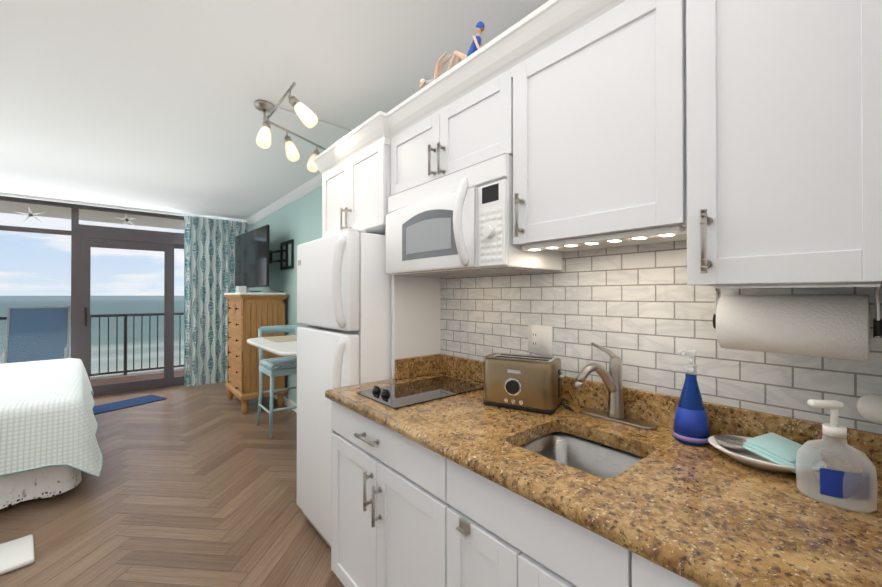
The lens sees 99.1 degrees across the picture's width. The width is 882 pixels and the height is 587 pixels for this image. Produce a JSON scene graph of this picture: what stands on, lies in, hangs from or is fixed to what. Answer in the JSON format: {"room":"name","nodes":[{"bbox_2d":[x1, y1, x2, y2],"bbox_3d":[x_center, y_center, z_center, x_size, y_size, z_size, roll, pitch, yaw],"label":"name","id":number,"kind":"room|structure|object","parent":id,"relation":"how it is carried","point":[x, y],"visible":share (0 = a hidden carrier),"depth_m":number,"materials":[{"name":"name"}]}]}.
{"room":"kitchen","nodes":[
{"label":"kitchen","id":0,"kind":"room"},
{"bbox_2d":[0,196,183,396],"bbox_3d":[-4.711,0.102,4.861,3.950,2.500,0.137,0,0,-40],"label":"sliding door frame","id":1,"kind":"structure","parent":0,"point":[85,239],"depth_m":4.99,"materials":[{"name":"brown metal"}]},
{"bbox_2d":[0,204,183,384],"bbox_3d":[-4.697,0.107,4.845,3.950,2.420,0.001,0,0,-40],"label":"window","id":2,"kind":"structure","parent":1,"relation":"in","point":[94,293],"depth_m":4.96,"materials":[{"name":"clear glass"}]},
{"bbox_2d":[0,381,344,586],"bbox_3d":[-1.776,1.365,1.383,4.150,0.060,9.030,0,0,-40],"label":"floor","id":3,"kind":"structure","parent":0,"point":[193,486],"depth_m":2.33,"materials":[{"name":"brown wood"}]},
{"bbox_2d":[0,534,34,574],"bbox_3d":[-2.211,1.324,1.859,0.306,0.026,0.332,0,0,-40],"label":"pad","id":4,"kind":"object","parent":3,"relation":"on","point":[18,553],"visible":0.98,"depth_m":1.89,"materials":[{"name":"white"}]},
{"bbox_2d":[0,358,102,508],"bbox_3d":[-3.890,1.019,2.717,2.220,0.644,2.675,0,0,-40],"label":"bed","id":5,"kind":"object","parent":3,"relation":"on","point":[48,430],"visible":1,"depth_m":2.43,"materials":[{"name":"white fabric"}]},
{"bbox_2d":[93,395,166,414],"bbox_3d":[-3.865,1.346,4.560,0.880,0.008,0.660,0,0,-40],"label":"doormat","id":6,"kind":"object","parent":3,"relation":"on","point":[112,406],"visible":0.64,"depth_m":4.59,"materials":[{"name":"blue fabric"}]},
{"bbox_2d":[224,292,288,413],"bbox_3d":[-2.291,0.671,4.630,0.522,1.360,0.880,0,0,-40],"label":"dresser","id":7,"kind":"object","parent":3,"relation":"on","point":[249,315],"visible":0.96,"depth_m":4.32,"materials":[{"name":"brown wood"}]},
{"bbox_2d":[236,286,246,292],"bbox_3d":[-2.533,-0.051,4.763,0.092,0.084,0.160,0,0,-40],"label":"box","id":8,"kind":"object","parent":7,"relation":"on","point":[239,289],"visible":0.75,"depth_m":4.71,"materials":[{"name":"white"}]},
{"bbox_2d":[256,325,296,438],"bbox_3d":[-1.579,0.846,3.817,0.448,1.007,0.545,0,0,-40],"label":"stool","id":9,"kind":"object","parent":3,"relation":"on","point":[272,368],"visible":0.58,"depth_m":3.72,"materials":[{"name":"teal"}]},
{"bbox_2d":[297,228,390,546],"bbox_3d":[-0.402,0.512,2.204,0.774,1.630,0.680,0,0,-40],"label":"fridge","id":10,"kind":"object","parent":3,"relation":"on","point":[344,303],"visible":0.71,"depth_m":1.89,"materials":[{"name":"white metal"}]},
{"bbox_2d":[331,400,438,586],"bbox_3d":[-0.004,0.899,1.561,0.608,0.872,0.771,0,0,-40],"label":"base cabinet","id":11,"kind":"object","parent":3,"relation":"on","point":[405,512],"depth_m":1.34,"materials":[{"name":"white wood"}]},
{"bbox_2d":[325,353,881,586],"bbox_3d":[0.258,0.389,1.230,0.639,0.140,1.617,0,0,-40],"label":"countertop","id":12,"kind":"structure","parent":11,"relation":"on","point":[709,515],"depth_m":0.84,"materials":[{"name":"stone"}]},
{"bbox_2d":[357,376,483,408],"bbox_3d":[-0.075,0.405,1.634,0.495,0.030,0.300,0,0,-40],"label":"cooktop","id":13,"kind":"object","parent":12,"relation":"in","point":[401,395],"visible":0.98,"depth_m":1.59,"materials":[{"name":"black glass"}]},
{"bbox_2d":[483,353,573,414],"bbox_3d":[0.316,0.330,1.407,0.225,0.179,0.322,0,0,-40],"label":"toaster","id":14,"kind":"object","parent":12,"relation":"on","point":[530,383],"visible":1,"depth_m":1.34,"materials":[{"name":"brown metal"}]},
{"bbox_2d":[518,432,644,477],"bbox_3d":[0.383,0.538,1.048,0.332,0.160,0.357,0,0,-40],"label":"sink","id":15,"kind":"object","parent":12,"relation":"in","point":[592,457],"visible":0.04,"depth_m":1.19,"materials":[{"name":"silver metal"}]},
{"bbox_2d":[574,342,656,429],"bbox_3d":[0.542,0.295,1.220,0.168,0.247,0.250,0,0,-40],"label":"faucet","id":16,"kind":"object","parent":12,"relation":"on","point":[612,379],"visible":0.98,"depth_m":1.24,"materials":[{"name":"silver metal"}]},
{"bbox_2d":[673,350,709,446],"bbox_3d":[0.709,0.289,1.066,0.089,0.257,0.089,0,0,-40],"label":"soap bottle","id":17,"kind":"object","parent":12,"relation":"on","point":[691,426],"visible":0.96,"depth_m":1.04,"materials":[{"name":"blue"}]},
{"bbox_2d":[707,432,826,473],"bbox_3d":[0.790,0.385,0.924,0.174,0.064,0.223,0,0,-40],"label":"plate","id":18,"kind":"object","parent":12,"relation":"on","point":[773,452],"visible":0.85,"depth_m":0.90,"materials":[{"name":"white ceramic"}]},
{"bbox_2d":[796,399,877,512],"bbox_3d":[0.786,0.316,0.751,0.079,0.200,0.114,0,0,-40],"label":"soap dispenser","id":19,"kind":"object","parent":12,"relation":"on","point":[850,485],"visible":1,"depth_m":0.74,"materials":[{"name":"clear plastic"}]},
{"bbox_2d":[439,455,618,586],"bbox_3d":[0.410,0.897,1.071,0.608,0.872,0.510,0,0,-40],"label":"base cabinet","id":20,"kind":"object","parent":3,"relation":"on","point":[491,535],"depth_m":0.90,"materials":[{"name":"white wood"}]},
{"bbox_2d":[619,546,700,586],"bbox_3d":[0.683,0.895,0.749,0.608,0.872,0.335,0,0,-40],"label":"base cabinet","id":21,"kind":"object","parent":3,"relation":"on","point":[635,570],"depth_m":0.66,"materials":[{"name":"white wood"}]},
{"bbox_2d":[0,0,548,220],"bbox_3d":[-1.776,-1.205,1.396,4.150,0.080,9.030,0,0,-40],"label":"ceiling","id":22,"kind":"structure","parent":0,"point":[144,104],"depth_m":2.08,"materials":[{"name":"white paint"}]},
{"bbox_2d":[0,193,243,221],"bbox_3d":[-4.503,-1.133,4.737,3.798,0.030,0.035,0,0,-40],"label":"track","id":23,"kind":"object","parent":22,"relation":"attached to","point":[80,203],"visible":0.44,"depth_m":4.83,"materials":[{"name":"white"}]},
{"bbox_2d":[184,215,248,386],"bbox_3d":[-3.329,0.110,5.621,0.851,2.442,0.092,0,0,-40],"label":"curtain","id":24,"kind":"object","parent":23,"relation":"hanging from","point":[209,262],"visible":0.77,"depth_m":5.53,"materials":[{"name":"fabric"}]},
{"bbox_2d":[254,82,325,171],"bbox_3d":[-0.812,-1.003,2.310,0.575,0.314,0.755,0,0,-40],"label":"track light","id":25,"kind":"object","parent":22,"relation":"hanging from","point":[307,116],"visible":0.92,"depth_m":2.21,"materials":[{"name":"white glass"}]},
{"bbox_2d":[276,107,351,131],"bbox_3d":[-0.733,-1.152,2.586,0.819,0.012,0.022,0,0,-40],"label":"trim","id":26,"kind":"structure","parent":22,"relation":"attached to","point":[319,121],"depth_m":2.53,"materials":[{"name":"white paint"}]},
{"bbox_2d":[249,186,321,403],"bbox_3d":[-0.222,0.092,2.703,0.120,2.500,9.030,0,0,-40],"label":"wall","id":27,"kind":"structure","parent":0,"point":[299,221],"depth_m":4.46,"materials":[{"name":"teal paint"}]},
{"bbox_2d":[235,224,293,291],"bbox_3d":[-2.280,-0.403,4.785,0.333,0.776,1.372,0,0,-40],"label":"tv","id":28,"kind":"object","parent":27,"relation":"attached to","point":[253,256],"visible":1,"depth_m":4.62,"materials":[{"name":"black plastic"}]},
{"bbox_2d":[247,335,296,355],"bbox_3d":[-1.234,0.883,3.296,0.644,0.924,1.210,0,0,-40],"label":"table","id":29,"kind":"object","parent":27,"relation":"attached to","point":[282,345],"visible":0.33,"depth_m":3.17,"materials":[{"name":"white wood"}]},
{"bbox_2d":[244,174,321,225],"bbox_3d":[-1.775,-1.111,4.400,0.070,0.075,4.399,0,0,-40],"label":"crown molding","id":30,"kind":"structure","parent":27,"relation":"attached to","point":[311,185],"depth_m":4.40,"materials":[{"name":"white wood"}]},
{"bbox_2d":[274,395,296,412],"bbox_3d":[-1.754,1.305,4.406,0.014,0.090,4.399,0,0,-40],"label":"baseboard","id":31,"kind":"structure","parent":27,"relation":"attached to","point":[288,402],"depth_m":4.46,"materials":[{"name":"white"}]},
{"bbox_2d":[441,240,881,433],"bbox_3d":[0.622,0.085,1.458,0.200,2.500,1.760,0,0,-40],"label":"wall","id":32,"kind":"structure","parent":0,"point":[645,313],"depth_m":1.24,"materials":[{"name":"white tile"}]},
{"bbox_2d":[317,116,385,237],"bbox_3d":[-0.300,-0.584,2.270,0.556,0.502,0.734,0,0,-40],"label":"upper cabinet","id":33,"kind":"object","parent":32,"relation":"attached to","point":[351,173],"depth_m":2.04,"materials":[{"name":"white wood"}]},
{"bbox_2d":[381,37,496,227],"bbox_3d":[0.179,-0.587,1.702,0.556,0.502,0.752,0,0,-40],"label":"upper cabinet","id":34,"kind":"object","parent":32,"relation":"attached to","point":[449,125],"depth_m":1.51,"materials":[{"name":"white wood"}]},
{"bbox_2d":[419,52,451,87],"bbox_3d":[-0.034,-0.887,1.538,0.069,0.096,0.199,0,0,-40],"label":"figurine","id":35,"kind":"object","parent":34,"relation":"on","point":[437,74],"visible":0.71,"depth_m":1.51,"materials":[{"name":"beige ceramic"}]},
{"bbox_2d":[447,21,484,70],"bbox_3d":[0.085,-0.901,1.400,0.057,0.124,0.214,0,0,-40],"label":"figurine","id":36,"kind":"object","parent":34,"relation":"on","point":[477,41],"visible":0.62,"depth_m":1.35,"materials":[{"name":"blue ceramic"}]},
{"bbox_2d":[386,153,561,277],"bbox_3d":[0.077,-0.276,1.611,0.431,0.380,0.730,0,0,-40],"label":"over-the-range microwave","id":37,"kind":"object","parent":34,"relation":"attached to","point":[458,223],"visible":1,"depth_m":1.41,"materials":[{"name":"white"}]},
{"bbox_2d":[528,325,551,354],"bbox_3d":[0.407,0.190,1.549,0.009,0.116,0.116,0,0,-40],"label":"electrical outlet plate","id":38,"kind":"object","parent":32,"relation":"attached to","point":[539,339],"visible":1,"depth_m":1.54,"materials":[{"name":"white plastic"}]},
{"bbox_2d":[497,0,672,195],"bbox_3d":[0.585,-0.589,1.222,0.556,0.502,0.506,0,0,-40],"label":"upper cabinet","id":39,"kind":"object","parent":32,"relation":"attached to","point":[583,85],"depth_m":1.06,"materials":[{"name":"white wood"}]},
{"bbox_2d":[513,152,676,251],"bbox_3d":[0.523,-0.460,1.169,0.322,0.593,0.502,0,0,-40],"label":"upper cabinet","id":40,"kind":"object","parent":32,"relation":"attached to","point":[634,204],"depth_m":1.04,"materials":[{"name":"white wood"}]},
{"bbox_2d":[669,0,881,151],"bbox_3d":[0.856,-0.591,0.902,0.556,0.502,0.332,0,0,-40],"label":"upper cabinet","id":41,"kind":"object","parent":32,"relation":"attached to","point":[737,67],"depth_m":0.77,"materials":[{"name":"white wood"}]},
{"bbox_2d":[677,100,881,285],"bbox_3d":[0.794,-0.389,0.847,0.322,0.738,0.330,0,0,-40],"label":"upper cabinet","id":42,"kind":"object","parent":32,"relation":"attached to","point":[735,142],"depth_m":0.74,"materials":[{"name":"white wood"}]},
{"bbox_2d":[713,283,881,360],"bbox_3d":[0.794,0.059,0.859,0.136,0.158,0.279,0,0,-40],"label":"paper towel holder","id":43,"kind":"object","parent":42,"relation":"hanging from","point":[829,325],"visible":1,"depth_m":0.81,"materials":[{"name":"white paper"}]},
{"bbox_2d":[856,394,881,423],"bbox_3d":[0.974,0.257,0.839,0.059,0.066,0.066,0,0,-40],"label":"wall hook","id":44,"kind":"object","parent":32,"relation":"attached to","point":[868,407],"visible":0.96,"depth_m":0.83,"materials":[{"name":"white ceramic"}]},
{"label":"outside","id":45,"kind":"structure","parent":0,"visible":0},
{"bbox_2d":[0,296,183,376],"bbox_3d":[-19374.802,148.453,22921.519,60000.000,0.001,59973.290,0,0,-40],"label":"ocean","id":46,"kind":"object","parent":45,"point":[113,302],"depth_m":367.26,"materials":[{"name":"teal liquid"}]},
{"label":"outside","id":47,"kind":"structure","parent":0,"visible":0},
{"bbox_2d":[0,201,183,385],"bbox_3d":[-5.162,0.080,5.395,9.950,2.950,1.340,0,0,-40],"label":"balcony","id":48,"kind":"object","parent":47,"point":[86,215],"depth_m":5.96,"materials":[{"name":"black metal"}]},
{"bbox_2d":[0,306,70,363],"bbox_3d":[-5.460,0.770,5.086,0.612,1.181,0.606,0,0,-40],"label":"outdoor chair","id":49,"kind":"object","parent":48,"relation":"on","point":[56,324],"depth_m":5.17,"materials":[{"name":"blue fabric"}]},
{"bbox_2d":[16,206,138,225],"bbox_3d":[-4.373,-0.995,5.119,1.948,0.290,0.001,0,0,-40],"label":"fans","id":50,"kind":"object","parent":48,"relation":"attached to","point":[31,214],"visible":0.67,"depth_m":4.62,"materials":[{"name":"white"}]}
]}

